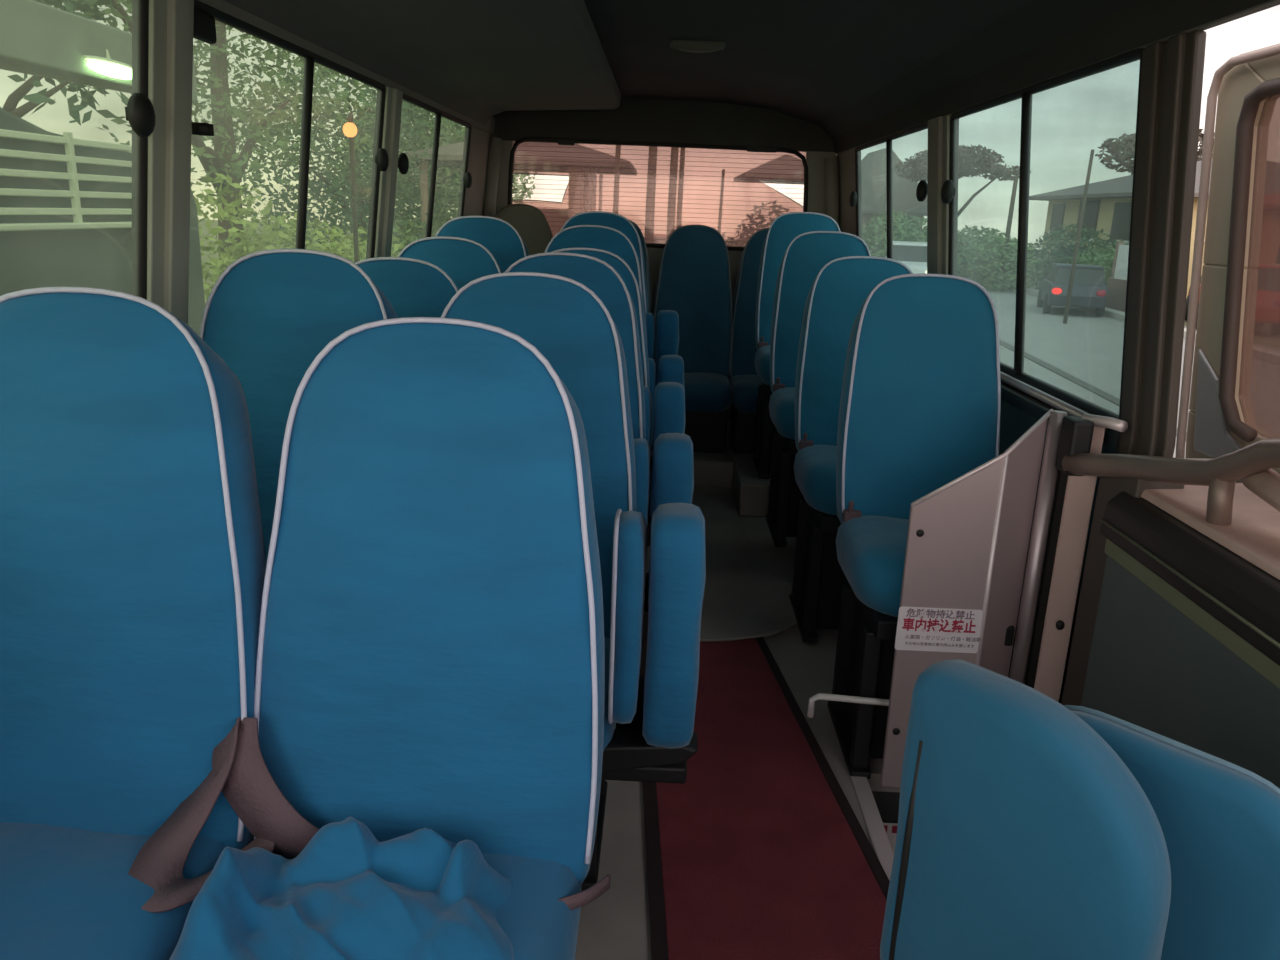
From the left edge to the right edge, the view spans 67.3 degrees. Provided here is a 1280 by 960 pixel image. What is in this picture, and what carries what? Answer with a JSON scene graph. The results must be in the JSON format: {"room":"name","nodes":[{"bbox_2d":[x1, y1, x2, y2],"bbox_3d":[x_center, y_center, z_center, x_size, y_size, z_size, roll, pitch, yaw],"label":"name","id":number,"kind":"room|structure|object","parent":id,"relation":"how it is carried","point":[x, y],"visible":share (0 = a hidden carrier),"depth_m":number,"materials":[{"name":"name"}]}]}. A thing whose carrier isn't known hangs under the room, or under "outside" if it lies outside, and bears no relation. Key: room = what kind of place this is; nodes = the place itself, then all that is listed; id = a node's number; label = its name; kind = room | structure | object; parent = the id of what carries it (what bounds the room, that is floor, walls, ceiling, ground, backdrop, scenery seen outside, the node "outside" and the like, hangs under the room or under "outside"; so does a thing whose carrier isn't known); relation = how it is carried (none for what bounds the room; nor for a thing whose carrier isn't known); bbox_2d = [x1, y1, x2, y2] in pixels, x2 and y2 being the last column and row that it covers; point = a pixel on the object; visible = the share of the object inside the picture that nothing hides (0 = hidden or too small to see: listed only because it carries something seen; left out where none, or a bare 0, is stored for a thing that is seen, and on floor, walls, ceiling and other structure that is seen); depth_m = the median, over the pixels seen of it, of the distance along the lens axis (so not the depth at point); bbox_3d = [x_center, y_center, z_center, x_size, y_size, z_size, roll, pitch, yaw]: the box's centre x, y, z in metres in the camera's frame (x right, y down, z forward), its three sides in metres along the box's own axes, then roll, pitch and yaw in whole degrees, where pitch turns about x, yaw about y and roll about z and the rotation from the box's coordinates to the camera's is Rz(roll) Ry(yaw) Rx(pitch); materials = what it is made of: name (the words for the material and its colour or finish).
{"room":"vehicle interior","nodes":[
{"label":"vehicle interior","id":0,"kind":"room"},
{"bbox_2d":[496,140,836,420],"bbox_3d":[0.091,-1.050,5.551,2.140,1.690,0.060,2,16,1],"label":"wall","id":1,"kind":"structure","parent":0,"point":[815,160],"depth_m":5.36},
{"bbox_2d":[483,137,501,216],"bbox_3d":[-0.819,-1.532,5.309,0.120,0.685,0.067,2,16,1],"label":"trim","id":2,"kind":"structure","parent":1,"relation":"attached to","point":[492,175],"depth_m":5.25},
{"bbox_2d":[507,137,807,250],"bbox_3d":[0.098,-1.591,5.372,1.686,0.573,0.054,2,16,1],"label":"window","id":3,"kind":"structure","parent":1,"relation":"in","point":[561,141],"depth_m":5.34,"materials":[{"name":"clear glass"}]},
{"bbox_2d":[494,98,834,151],"bbox_3d":[0.125,-1.970,5.292,2.000,0.256,0.065,2,16,1],"label":"trim","id":4,"kind":"structure","parent":1,"relation":"attached to","point":[635,119],"depth_m":5.27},
{"bbox_2d":[825,157,839,225],"bbox_3d":[1.048,-1.434,5.282,0.120,0.646,0.067,2,16,1],"label":"trim","id":5,"kind":"structure","parent":1,"relation":"attached to","point":[831,163],"depth_m":5.21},
{"bbox_2d":[198,219,1186,325],"bbox_3d":[0.762,-5.873,29.494,120.000,0.280,120.000,2,16,1],"label":"ground","id":6,"kind":"structure","parent":0,"point":[205,231],"depth_m":49.50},
{"bbox_2d":[2,0,128,125],"bbox_3d":[-5.842,-2.602,7.008,2.836,5.084,6.615,2,16,1],"label":"overhanging branch","id":7,"kind":"object","parent":6,"relation":"on","point":[87,98],"visible":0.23,"depth_m":8.29,"materials":[{"name":"green plant"}]},
{"bbox_2d":[0,0,204,334],"bbox_3d":[-3.673,-0.803,4.426,1.640,3.050,4.750,2,16,1],"label":"building","id":8,"kind":"structure","parent":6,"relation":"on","point":[66,200],"depth_m":4.87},
{"bbox_2d":[0,221,131,230],"bbox_3d":[-2.892,-1.112,4.240,0.100,0.030,3.400,2,16,1],"label":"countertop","id":9,"kind":"structure","parent":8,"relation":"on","point":[127,224],"depth_m":4.71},
{"bbox_2d":[82,49,131,79],"bbox_3d":[-2.942,-2.338,5.354,0.140,0.176,0.507,2,16,1],"label":"lamp","id":10,"kind":"object","parent":8,"relation":"attached to","point":[107,66],"visible":0.9,"depth_m":5.27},
{"bbox_2d":[42,0,376,276],"bbox_3d":[-5.236,-4.369,11.796,3.243,5.962,7.441,6,16,12],"label":"tree","id":11,"kind":"object","parent":6,"relation":"on","point":[224,159],"visible":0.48,"depth_m":12.00,"materials":[{"name":"green plant"}]},
{"bbox_2d":[192,173,404,304],"bbox_3d":[-4.238,-2.707,12.782,1.520,2.427,6.927,3,16,4],"label":"hedge","id":12,"kind":"object","parent":6,"relation":"on","point":[260,242],"visible":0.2,"depth_m":10.73,"materials":[{"name":"green plant"}]},
{"bbox_2d":[212,46,463,258],"bbox_3d":[-5.428,-5.880,18.495,3.474,5.268,9.145,4,16,5],"label":"tree","id":13,"kind":"object","parent":6,"relation":"on","point":[363,202],"visible":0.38,"depth_m":17.10,"materials":[{"name":"green plant"}]},
{"bbox_2d":[343,112,358,262],"bbox_3d":[-3.432,-2.816,11.663,0.170,3.076,0.311,2,16,1],"label":"street lamp","id":14,"kind":"object","parent":6,"relation":"on","point":[349,129],"visible":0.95,"depth_m":11.55,"materials":[{"name":"grey metal"}]},
{"bbox_2d":[346,212,456,258],"bbox_3d":[-4.476,-4.466,20.186,1.752,2.258,10.032,2,16,1],"label":"hedge","id":15,"kind":"object","parent":6,"relation":"on","point":[435,227],"visible":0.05,"depth_m":18.30,"materials":[{"name":"green plant"}]},
{"bbox_2d":[330,87,536,241],"bbox_3d":[-5.781,-9.062,28.890,4.270,5.792,14.102,2,16,1],"label":"tree","id":16,"kind":"object","parent":6,"relation":"on","point":[453,131],"visible":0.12,"depth_m":25.76,"materials":[{"name":"green plant"}]},
{"bbox_2d":[724,200,789,246],"bbox_3d":[2.392,-4.111,18.600,3.138,2.520,2.252,2,16,1],"label":"bush","id":17,"kind":"object","parent":6,"relation":"on","point":[745,229],"visible":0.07,"depth_m":18.19,"materials":[{"name":"green plant"}]},
{"bbox_2d":[862,209,926,257],"bbox_3d":[9.594,-8.470,35.270,2.786,2.917,9.086,2,16,-1],"label":"bush","id":18,"kind":"object","parent":6,"relation":"on","point":[876,240],"visible":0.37,"depth_m":34.58,"materials":[{"name":"green plant"}]},
{"bbox_2d":[893,144,1031,216],"bbox_3d":[11.655,-10.081,36.344,3.531,4.998,8.596,2,16,1],"label":"tree","id":19,"kind":"object","parent":6,"relation":"on","point":[972,157],"visible":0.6,"depth_m":34.52,"materials":[{"name":"green plant"}]},
{"bbox_2d":[957,225,1044,292],"bbox_3d":[12.091,-7.795,33.864,3.204,2.272,8.680,2,16,1],"label":"bush","id":20,"kind":"object","parent":6,"relation":"on","point":[985,257],"visible":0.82,"depth_m":31.82,"materials":[{"name":"green plant"}]},
{"bbox_2d":[1027,224,1128,288],"bbox_3d":[13.955,-6.752,30.102,2.713,2.455,5.689,0,16,-7],"label":"bush","id":21,"kind":"object","parent":6,"relation":"on","point":[1056,237],"visible":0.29,"depth_m":30.37,"materials":[{"name":"green plant"}]},
{"bbox_2d":[1066,245,1114,285],"bbox_3d":[13.223,-5.677,27.107,2.025,1.774,4.875,2,16,1],"label":"bush","id":22,"kind":"object","parent":6,"relation":"on","point":[1103,260],"visible":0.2,"depth_m":27.25,"materials":[{"name":"green plant"}]},
{"bbox_2d":[1029,160,1211,298],"bbox_3d":[20.600,-9.097,34.251,10.200,4.750,10.400,2,16,1],"label":"house","id":23,"kind":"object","parent":6,"relation":"on","point":[1108,202],"visible":0.18,"depth_m":33.88,"materials":[{"name":"white paint"}]},
{"bbox_2d":[1095,129,1214,174],"bbox_3d":[21.203,-11.413,39.911,3.214,6.328,5.384,-6,17,-27],"label":"tree","id":24,"kind":"object","parent":6,"relation":"on","point":[1115,148],"visible":0.3,"depth_m":39.95,"materials":[{"name":"green plant"}]},
{"bbox_2d":[575,489,901,959],"bbox_3d":[-0.029,0.638,2.721,2.200,0.050,6.400,2,16,1],"label":"floor","id":25,"kind":"structure","parent":0,"point":[615,925],"depth_m":2.24,"materials":[{"name":"grey plastic"}]},
{"bbox_2d":[0,287,265,959],"bbox_3d":[-0.811,0.352,1.281,0.501,1.167,0.646,2,16,1],"label":"passenger seat","id":26,"kind":"object","parent":25,"relation":"on","point":[133,557],"visible":0.84,"depth_m":1.35,"materials":[{"name":"blue fabric"}]},
{"bbox_2d":[0,823,224,959],"bbox_3d":[-0.822,0.606,1.261,0.462,0.160,0.472,2,16,1],"label":"cushion","id":27,"kind":"object","parent":26,"relation":"on","point":[67,891],"depth_m":1.26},
{"bbox_2d":[199,249,397,564],"bbox_3d":[-0.756,0.130,1.986,0.501,1.167,0.646,2,16,1],"label":"passenger seat","id":28,"kind":"object","parent":25,"relation":"on","point":[269,314],"visible":0.16,"depth_m":2.04,"materials":[{"name":"blue fabric"}]},
{"bbox_2d":[354,257,458,317],"bbox_3d":[-0.707,0.000,2.623,0.501,1.167,0.646,2,16,1],"label":"passenger seat","id":29,"kind":"object","parent":25,"relation":"on","point":[413,287],"visible":0.06,"depth_m":2.68,"materials":[{"name":"blue fabric"}]},
{"bbox_2d":[254,317,604,959],"bbox_3d":[-0.316,0.392,1.298,0.516,1.167,0.646,2,16,1],"label":"passenger seat","id":30,"kind":"object","parent":25,"relation":"on","point":[431,650],"visible":0.71,"depth_m":1.37,"materials":[{"name":"blue fabric"}]},
{"bbox_2d":[128,717,319,912],"bbox_3d":[-0.585,0.459,1.316,0.178,0.215,0.229,13,19,35],"label":"belt","id":31,"kind":"object","parent":30,"relation":"on","point":[240,770],"visible":0.83,"depth_m":1.35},
{"bbox_2d":[169,816,513,959],"bbox_3d":[-0.373,0.542,1.238,0.440,0.131,0.287,2,16,1],"label":"blanket","id":32,"kind":"object","parent":30,"relation":"on","point":[349,894],"visible":1,"depth_m":1.22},
{"bbox_2d":[482,853,581,959],"bbox_3d":[-0.327,0.645,1.279,0.476,0.162,0.472,2,16,1],"label":"cushion","id":33,"kind":"object","parent":30,"relation":"on","point":[537,925],"depth_m":1.32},
{"bbox_2d":[558,874,610,909],"bbox_3d":[-0.128,0.595,1.354,0.196,0.034,0.046,-4,17,-20],"label":"belt","id":34,"kind":"object","parent":30,"relation":"attached to","point":[580,899],"visible":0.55,"depth_m":1.36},
{"bbox_2d":[397,236,503,289],"bbox_3d":[-0.692,-0.218,3.258,0.501,1.167,0.646,2,16,1],"label":"passenger seat","id":35,"kind":"object","parent":25,"relation":"on","point":[463,260],"visible":0.05,"depth_m":3.31,"materials":[{"name":"blue fabric"}]},
{"bbox_2d":[441,272,636,890],"bbox_3d":[-0.263,0.179,1.986,0.501,1.167,0.646,2,16,1],"label":"passenger seat","id":36,"kind":"object","parent":25,"relation":"on","point":[564,319],"visible":0.28,"depth_m":2.04,"materials":[{"name":"blue fabric"}]},
{"bbox_2d":[603,637,615,751],"bbox_3d":[-0.274,0.433,1.966,0.462,0.160,0.472,2,16,1],"label":"cushion","id":37,"kind":"object","parent":36,"relation":"on","point":[608,728],"depth_m":1.84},
{"bbox_2d":[601,503,704,783],"bbox_3d":[0.005,0.277,1.873,0.227,0.542,0.368,2,16,1],"label":"seat","id":38,"kind":"object","parent":36,"relation":"on","point":[653,739],"visible":0.98,"depth_m":1.70,"materials":[{"name":"blue fabric"}]},
{"bbox_2d":[643,503,704,748],"bbox_3d":[0.065,0.238,1.861,0.104,0.454,0.367,2,16,1],"label":"cushion","id":39,"kind":"object","parent":38,"relation":"on","point":[677,543],"depth_m":1.68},
{"bbox_2d":[504,252,645,439],"bbox_3d":[-0.239,-0.010,2.607,0.501,1.167,0.646,2,16,1],"label":"passenger seat","id":40,"kind":"object","parent":25,"relation":"on","point":[594,273],"visible":0.15,"depth_m":2.67,"materials":[{"name":"blue fabric"}]},
{"bbox_2d":[634,433,692,639],"bbox_3d":[0.020,0.117,2.524,0.227,0.542,0.368,2,16,1],"label":"seat","id":41,"kind":"object","parent":40,"relation":"on","point":[673,452],"visible":0.38,"depth_m":2.31,"materials":[{"name":"blue fabric"}]},
{"bbox_2d":[650,433,692,540],"bbox_3d":[0.080,0.078,2.511,0.104,0.454,0.367,2,16,1],"label":"cushion","id":42,"kind":"object","parent":41,"relation":"on","point":[673,452],"depth_m":2.30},
{"bbox_2d":[552,248,649,389],"bbox_3d":[-0.221,-0.179,3.255,0.501,1.167,0.646,2,16,1],"label":"passenger seat","id":43,"kind":"object","parent":25,"relation":"on","point":[623,269],"visible":0.1,"depth_m":3.32,"materials":[{"name":"blue fabric"}]},
{"bbox_2d":[644,382,684,545],"bbox_3d":[0.031,-0.078,3.196,0.227,0.542,0.368,2,16,1],"label":"seat","id":44,"kind":"object","parent":43,"relation":"on","point":[669,398],"visible":0.36,"depth_m":2.98,"materials":[{"name":"blue fabric"}]},
{"bbox_2d":[645,486,796,641],"bbox_3d":[0.297,0.275,3.909,0.580,0.009,1.800,2,16,1],"label":"floor mat","id":45,"kind":"object","parent":25,"relation":"on","point":[743,598],"visible":0.45,"depth_m":3.52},
{"bbox_2d":[692,421,770,516],"bbox_3d":[0.024,-0.027,4.742,2.120,0.150,2.050,2,16,1],"label":"step","id":46,"kind":"structure","parent":25,"relation":"on","point":[735,471],"depth_m":4.76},
{"bbox_2d":[435,216,528,271],"bbox_3d":[-0.688,-0.465,3.895,0.501,1.167,0.646,2,16,1],"label":"passenger seat","id":47,"kind":"object","parent":46,"relation":"on","point":[503,241],"visible":0.09,"depth_m":3.95,"materials":[{"name":"blue fabric"}]},
{"bbox_2d":[494,204,552,254],"bbox_3d":[-0.654,-0.821,5.015,0.432,1.194,0.616,2,16,1],"label":"seat","id":48,"kind":"object","parent":46,"relation":"on","point":[531,224],"visible":0.11,"depth_m":5.05,"materials":[{"name":"brown fabric"}]},
{"bbox_2d":[544,225,646,337],"bbox_3d":[-0.224,-0.426,3.893,0.501,1.167,0.646,2,16,1],"label":"passenger seat","id":49,"kind":"object","parent":46,"relation":"on","point":[612,240],"visible":0.14,"depth_m":3.95,"materials":[{"name":"blue fabric"}]},
{"bbox_2d":[649,355,683,493],"bbox_3d":[0.055,-0.241,3.784,0.227,0.542,0.368,2,16,1],"label":"seat","id":50,"kind":"object","parent":49,"relation":"attached to","point":[671,367],"visible":0.15,"depth_m":3.56,"materials":[{"name":"blue fabric"}]},
{"bbox_2d":[658,355,683,388],"bbox_3d":[0.115,-0.280,3.771,0.104,0.454,0.367,2,16,1],"label":"cushion","id":51,"kind":"object","parent":50,"relation":"on","point":[671,367],"depth_m":3.55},
{"bbox_2d":[561,211,647,312],"bbox_3d":[-0.215,-0.643,4.466,0.501,1.167,0.646,2,16,1],"label":"passenger seat","id":52,"kind":"object","parent":46,"relation":"on","point":[616,221],"visible":0.12,"depth_m":4.52,"materials":[{"name":"blue fabric"}]},
{"bbox_2d":[646,310,678,385],"bbox_3d":[0.060,-0.519,4.402,0.227,0.542,0.368,2,16,1],"label":"seat","id":53,"kind":"object","parent":52,"relation":"attached to","point":[667,320],"visible":0.3,"depth_m":4.19,"materials":[{"name":"blue fabric"}]},
{"bbox_2d":[653,225,732,452],"bbox_3d":[0.274,-0.748,5.009,0.432,1.122,0.616,2,16,1],"label":"seat","id":54,"kind":"object","parent":46,"relation":"on","point":[694,280],"visible":0.74,"depth_m":5.06,"materials":[{"name":"blue fabric"}]},
{"bbox_2d":[684,372,732,411],"bbox_3d":[0.262,-0.473,4.995,0.432,0.157,0.442,2,16,1],"label":"cushion","id":55,"kind":"object","parent":54,"relation":"on","point":[704,391],"depth_m":4.81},
{"bbox_2d":[729,228,768,453],"bbox_3d":[0.694,-0.730,5.002,0.432,1.122,0.616,2,16,1],"label":"seat","id":56,"kind":"object","parent":46,"relation":"on","point":[745,381],"visible":0.34,"depth_m":5.06,"materials":[{"name":"blue fabric"}]},
{"bbox_2d":[730,375,761,412],"bbox_3d":[0.682,-0.452,4.989,0.432,0.153,0.442,2,16,1],"label":"cushion","id":57,"kind":"object","parent":56,"relation":"on","point":[745,387],"depth_m":4.82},
{"bbox_2d":[752,212,840,477],"bbox_3d":[0.762,-0.650,4.552,0.422,1.193,0.571,2,16,1],"label":"passenger seat","id":58,"kind":"object","parent":46,"relation":"on","point":[787,226],"visible":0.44,"depth_m":4.58,"materials":[{"name":"blue fabric"}]},
{"bbox_2d":[754,345,769,384],"bbox_3d":[0.756,-0.530,4.498,0.422,0.170,0.402,2,16,1],"label":"cushion","id":59,"kind":"object","parent":58,"relation":"on","point":[762,356],"depth_m":4.41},
{"bbox_2d":[640,637,889,959],"bbox_3d":[0.287,0.762,2.202,0.554,0.011,1.983,2,16,-2],"label":"carpet runner","id":60,"kind":"object","parent":25,"relation":"on","point":[761,853],"visible":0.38,"depth_m":2.09,"materials":[{"name":"carpet"}]},
{"bbox_2d":[879,661,1279,959],"bbox_3d":[0.503,0.639,1.162,0.238,0.823,0.381,-11,21,-40],"label":"seat","id":61,"kind":"object","parent":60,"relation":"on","point":[1032,825],"visible":1,"depth_m":1.05,"materials":[{"name":"blue fabric"}]},
{"bbox_2d":[766,231,870,546],"bbox_3d":[0.739,-0.380,3.860,0.422,1.193,0.571,2,16,1],"label":"passenger seat","id":62,"kind":"object","parent":25,"relation":"on","point":[807,253],"visible":0.44,"depth_m":3.89,"materials":[{"name":"blue fabric"}]},
{"bbox_2d":[769,387,794,439],"bbox_3d":[0.733,-0.260,3.805,0.422,0.170,0.402,2,16,1],"label":"cushion","id":63,"kind":"object","parent":62,"relation":"on","point":[782,399],"depth_m":3.70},
{"bbox_2d":[789,256,912,642],"bbox_3d":[0.733,-0.121,3.184,0.422,1.193,0.571,2,16,1],"label":"passenger seat","id":64,"kind":"object","parent":25,"relation":"on","point":[838,292],"visible":0.45,"depth_m":3.21,"materials":[{"name":"blue fabric"}]},
{"bbox_2d":[794,445,837,515],"bbox_3d":[0.727,-0.002,3.129,0.422,0.170,0.402,2,16,1],"label":"cushion","id":65,"kind":"object","parent":64,"relation":"on","point":[814,465],"depth_m":3.02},
{"bbox_2d":[827,273,1024,778],"bbox_3d":[0.730,0.092,2.465,0.422,1.193,0.571,2,16,1],"label":"passenger seat","id":66,"kind":"object","parent":25,"relation":"on","point":[920,400],"visible":0.69,"depth_m":2.49,"materials":[{"name":"blue fabric"}]},
{"bbox_2d":[836,515,1024,616],"bbox_3d":[0.724,0.211,2.410,0.422,0.170,0.402,2,16,1],"label":"cushion","id":67,"kind":"object","parent":66,"relation":"on","point":[871,549],"depth_m":2.31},
{"bbox_2d":[880,409,1053,786],"bbox_3d":[0.745,0.293,2.190,0.321,0.914,0.067,-2,16,-14],"label":"wall","id":68,"kind":"structure","parent":25,"relation":"on","point":[967,544],"depth_m":2.15,"materials":[{"name":"metal"}]},
{"bbox_2d":[807,693,888,717],"bbox_3d":[0.611,0.553,2.303,0.414,0.063,0.030,3,16,2],"label":"bar","id":69,"kind":"object","parent":68,"relation":"attached to","point":[819,696],"visible":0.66,"depth_m":2.30,"materials":[{"name":"white paint"}]},
{"bbox_2d":[846,764,894,881],"bbox_3d":[0.527,0.914,1.827,0.055,0.078,1.260,2,16,1],"label":"trim","id":70,"kind":"structure","parent":68,"relation":"attached to","point":[879,839],"depth_m":2.17,"materials":[{"name":"metal"}]},
{"bbox_2d":[895,607,982,652],"bbox_3d":[0.678,0.340,2.180,0.192,0.106,0.002,2,16,1],"label":"warning sticker","id":71,"kind":"object","parent":68,"relation":"attached to","point":[918,628],"visible":1,"depth_m":2.18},
{"bbox_2d":[1009,410,1104,700],"bbox_3d":[0.940,0.305,2.218,0.119,0.930,0.053,14,20,37],"label":"post","id":72,"kind":"object","parent":25,"relation":"on","point":[1063,507],"visible":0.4,"depth_m":2.18,"materials":[{"name":"metal"}]},
{"bbox_2d":[492,0,1270,153],"bbox_3d":[0.044,-1.129,2.213,2.003,0.300,6.370,2,16,1],"label":"ceiling","id":73,"kind":"structure","parent":0,"point":[860,71],"depth_m":3.01,"materials":[{"name":"plastic"}]},
{"bbox_2d":[223,0,620,124],"bbox_3d":[-0.537,-1.111,2.069,0.706,0.180,6.050,2,16,1],"label":"ceiling panel","id":74,"kind":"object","parent":73,"relation":"attached to","point":[479,60],"depth_m":3.01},
{"bbox_2d":[669,39,725,52],"bbox_3d":[0.206,-1.555,3.456,0.200,0.033,0.100,2,16,1],"label":"recessed light","id":75,"kind":"object","parent":73,"relation":"in","point":[695,46],"visible":1,"depth_m":3.42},
{"bbox_2d":[872,791,900,822],"bbox_3d":[0.767,1.164,1.723,0.530,0.370,1.540,2,16,1],"label":"floor","id":76,"kind":"structure","parent":0,"point":[888,803],"depth_m":2.41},
{"bbox_2d":[1081,483,1279,788],"bbox_3d":[1.017,0.742,1.526,0.279,1.245,1.100,2,16,1],"label":"panel","id":77,"kind":"object","parent":76,"relation":"on","point":[1185,647],"visible":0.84,"depth_m":1.62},
{"bbox_2d":[1176,43,1279,482],"bbox_3d":[1.306,-0.145,1.625,0.190,1.240,1.380,2,16,1],"label":"door","id":78,"kind":"structure","parent":77,"relation":"attached to","point":[1234,404],"depth_m":2.09,"materials":[{"name":"beige paint"}]},
{"bbox_2d":[861,148,926,239],"bbox_3d":[10.705,-12.457,44.248,4.000,5.150,8.700,2,16,1],"label":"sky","id":79,"kind":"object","parent":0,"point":[873,165],"visible":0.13,"depth_m":40.52,"materials":[{"name":"white paint"}]},
{"bbox_2d":[999,370,1119,702],"bbox_3d":[1.076,-0.126,3.905,0.022,0.965,3.550,2,16,1],"label":"wall","id":80,"kind":"structure","parent":0,"point":[1014,422],"depth_m":2.56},
{"bbox_2d":[849,122,927,258],"bbox_3d":[1.077,-1.087,4.162,0.125,0.777,1.450,2,16,1],"label":"window","id":81,"kind":"structure","parent":80,"relation":"in","point":[855,198],"depth_m":4.12,"materials":[{"name":"black metal"}]},
{"bbox_2d":[927,115,950,274],"bbox_3d":[1.045,-0.866,3.363,0.128,0.747,0.240,2,16,1],"label":"trim","id":82,"kind":"structure","parent":80,"relation":"attached to","point":[938,127],"depth_m":3.28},
{"bbox_2d":[1000,371,1088,416],"bbox_3d":[1.054,-0.509,3.514,0.024,0.024,2.900,2,16,1],"label":"trim","id":83,"kind":"structure","parent":80,"relation":"attached to","point":[1046,398],"depth_m":2.42,"materials":[{"name":"metal"}]},
{"bbox_2d":[1000,380,1106,445],"bbox_3d":[1.048,-0.478,3.522,0.050,0.035,2.900,2,16,1],"label":"trim","id":84,"kind":"structure","parent":80,"relation":"attached to","point":[1023,401],"depth_m":2.50,"materials":[{"name":"black plastic"}]},
{"bbox_2d":[836,0,1279,234],"bbox_3d":[1.022,-0.644,2.309,0.118,0.885,6.350,2,16,1],"label":"trim","id":85,"kind":"structure","parent":80,"relation":"attached to","point":[846,159],"depth_m":4.88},
{"bbox_2d":[941,48,1279,525],"bbox_3d":[1.024,-0.473,2.118,0.221,0.867,2.400,2,16,1],"label":"window","id":86,"kind":"structure","parent":80,"relation":"in","point":[949,191],"depth_m":2.02,"materials":[{"name":"black metal"}]},
{"bbox_2d":[1062,30,1205,705],"bbox_3d":[0.984,0.182,2.026,0.115,2.052,0.260,2,16,1],"label":"door pillar","id":87,"kind":"structure","parent":80,"relation":"attached to","point":[1172,71],"depth_m":1.86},
{"bbox_2d":[958,275,1196,457],"bbox_3d":[5.262,-5.829,29.375,18.000,0.020,100.000,2,16,1],"label":"road","id":88,"kind":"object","parent":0,"point":[1089,347],"depth_m":17.62,"materials":[{"name":"asphalt"}]},
{"bbox_2d":[405,141,636,238],"bbox_3d":[-2.381,-5.768,21.205,4.420,3.700,4.600,2,16,1],"label":"building","id":89,"kind":"structure","parent":88,"relation":"on","point":[452,154],"depth_m":19.16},
{"bbox_2d":[538,208,567,236],"bbox_3d":[-2.291,-4.777,20.699,1.700,2.070,0.300,2,16,1],"label":"wall","id":90,"kind":"structure","parent":88,"relation":"on","point":[557,217],"depth_m":20.32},
{"bbox_2d":[644,146,656,242],"bbox_3d":[0.211,-5.584,19.209,0.189,4.601,0.185,-4,17,-21],"label":"utility pole","id":91,"kind":"object","parent":88,"relation":"on","point":[652,160],"visible":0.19,"depth_m":19.12,"materials":[{"name":"wood"}]},
{"bbox_2d":[666,147,678,241],"bbox_3d":[0.648,-5.619,19.395,0.173,4.601,0.166,-4,17,-21],"label":"utility pole","id":92,"kind":"object","parent":88,"relation":"on","point":[674,155],"visible":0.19,"depth_m":19.29,"materials":[{"name":"wood"}]},
{"bbox_2d":[734,154,803,183],"bbox_3d":[3.604,-6.449,24.631,2.300,3.600,3.900,2,16,1],"label":"canopy roof","id":93,"kind":"structure","parent":88,"relation":"on","point":[786,162],"depth_m":22.95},
{"bbox_2d":[885,241,926,273],"bbox_3d":[8.416,-6.681,30.095,1.660,1.460,3.760,6,16,13],"label":"car","id":94,"kind":"object","parent":88,"relation":"on","point":[913,255],"visible":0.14,"depth_m":29.28,"materials":[{"name":"white metal"}]},
{"bbox_2d":[1037,263,1107,316],"bbox_3d":[10.991,-4.885,24.479,1.361,1.197,3.083,7,16,16],"label":"car","id":95,"kind":"object","parent":88,"relation":"on","point":[1089,290],"visible":0.98,"depth_m":23.22,"materials":[{"name":"black metal"}]},
{"bbox_2d":[1063,150,1094,323],"bbox_3d":[9.607,-5.293,21.095,0.109,3.701,0.092,-4,17,-21],"label":"utility pole","id":96,"kind":"object","parent":88,"relation":"on","point":[1070,286],"visible":1,"depth_m":21.08,"materials":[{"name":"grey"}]},
{"bbox_2d":[999,339,1186,435],"bbox_3d":[7.126,-3.755,22.112,0.199,0.015,45.177,4,16,6],"label":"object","id":97,"kind":"structure","parent":88,"relation":"on","point":[1097,391],"depth_m":13.73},
{"bbox_2d":[1106,241,1128,311],"bbox_3d":[12.344,-5.031,24.096,0.240,1.780,2.200,2,16,1],"label":"gate","id":98,"kind":"object","parent":88,"relation":"on","point":[1117,284],"visible":0.33,"depth_m":24.67,"materials":[{"name":"white paint"}]},
{"bbox_3d":[-1.034,0.161,2.593,0.022,0.965,6.350,2,16,1],"label":"wall","id":99,"kind":"structure","parent":0,"visible":0},
{"bbox_2d":[125,0,155,299],"bbox_3d":[-0.989,-0.372,1.249,0.128,0.815,1.340,2,16,1],"label":"window","id":100,"kind":"structure","parent":99,"relation":"in","point":[139,111],"depth_m":1.83,"materials":[{"name":"black metal"}]},
{"bbox_2d":[147,0,193,324],"bbox_3d":[-0.960,-0.568,1.957,0.132,0.785,0.160,2,16,1],"label":"window pillar","id":101,"kind":"structure","parent":99,"relation":"attached to","point":[170,65],"depth_m":1.91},
{"bbox_2d":[192,0,388,258],"bbox_3d":[-0.947,-0.775,2.704,0.128,0.815,1.420,2,16,1],"label":"window","id":102,"kind":"structure","parent":99,"relation":"in","point":[204,26],"depth_m":2.64,"materials":[{"name":"black metal"}]},
{"bbox_2d":[198,0,495,215],"bbox_3d":[-0.953,-0.727,2.344,0.118,0.885,6.350,2,16,1],"label":"trim","id":103,"kind":"structure","parent":99,"relation":"attached to","point":[481,134],"depth_m":3.97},
{"bbox_2d":[374,86,402,257],"bbox_3d":[-0.916,-0.985,3.460,0.132,0.785,0.180,2,16,1],"label":"trim","id":104,"kind":"structure","parent":99,"relation":"attached to","point":[393,99],"depth_m":3.39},
{"bbox_2d":[397,93,471,237],"bbox_3d":[-0.904,-1.183,4.173,0.128,0.815,1.330,2,16,1],"label":"window","id":105,"kind":"structure","parent":99,"relation":"in","point":[403,162],"depth_m":4.13,"materials":[{"name":"black metal"}]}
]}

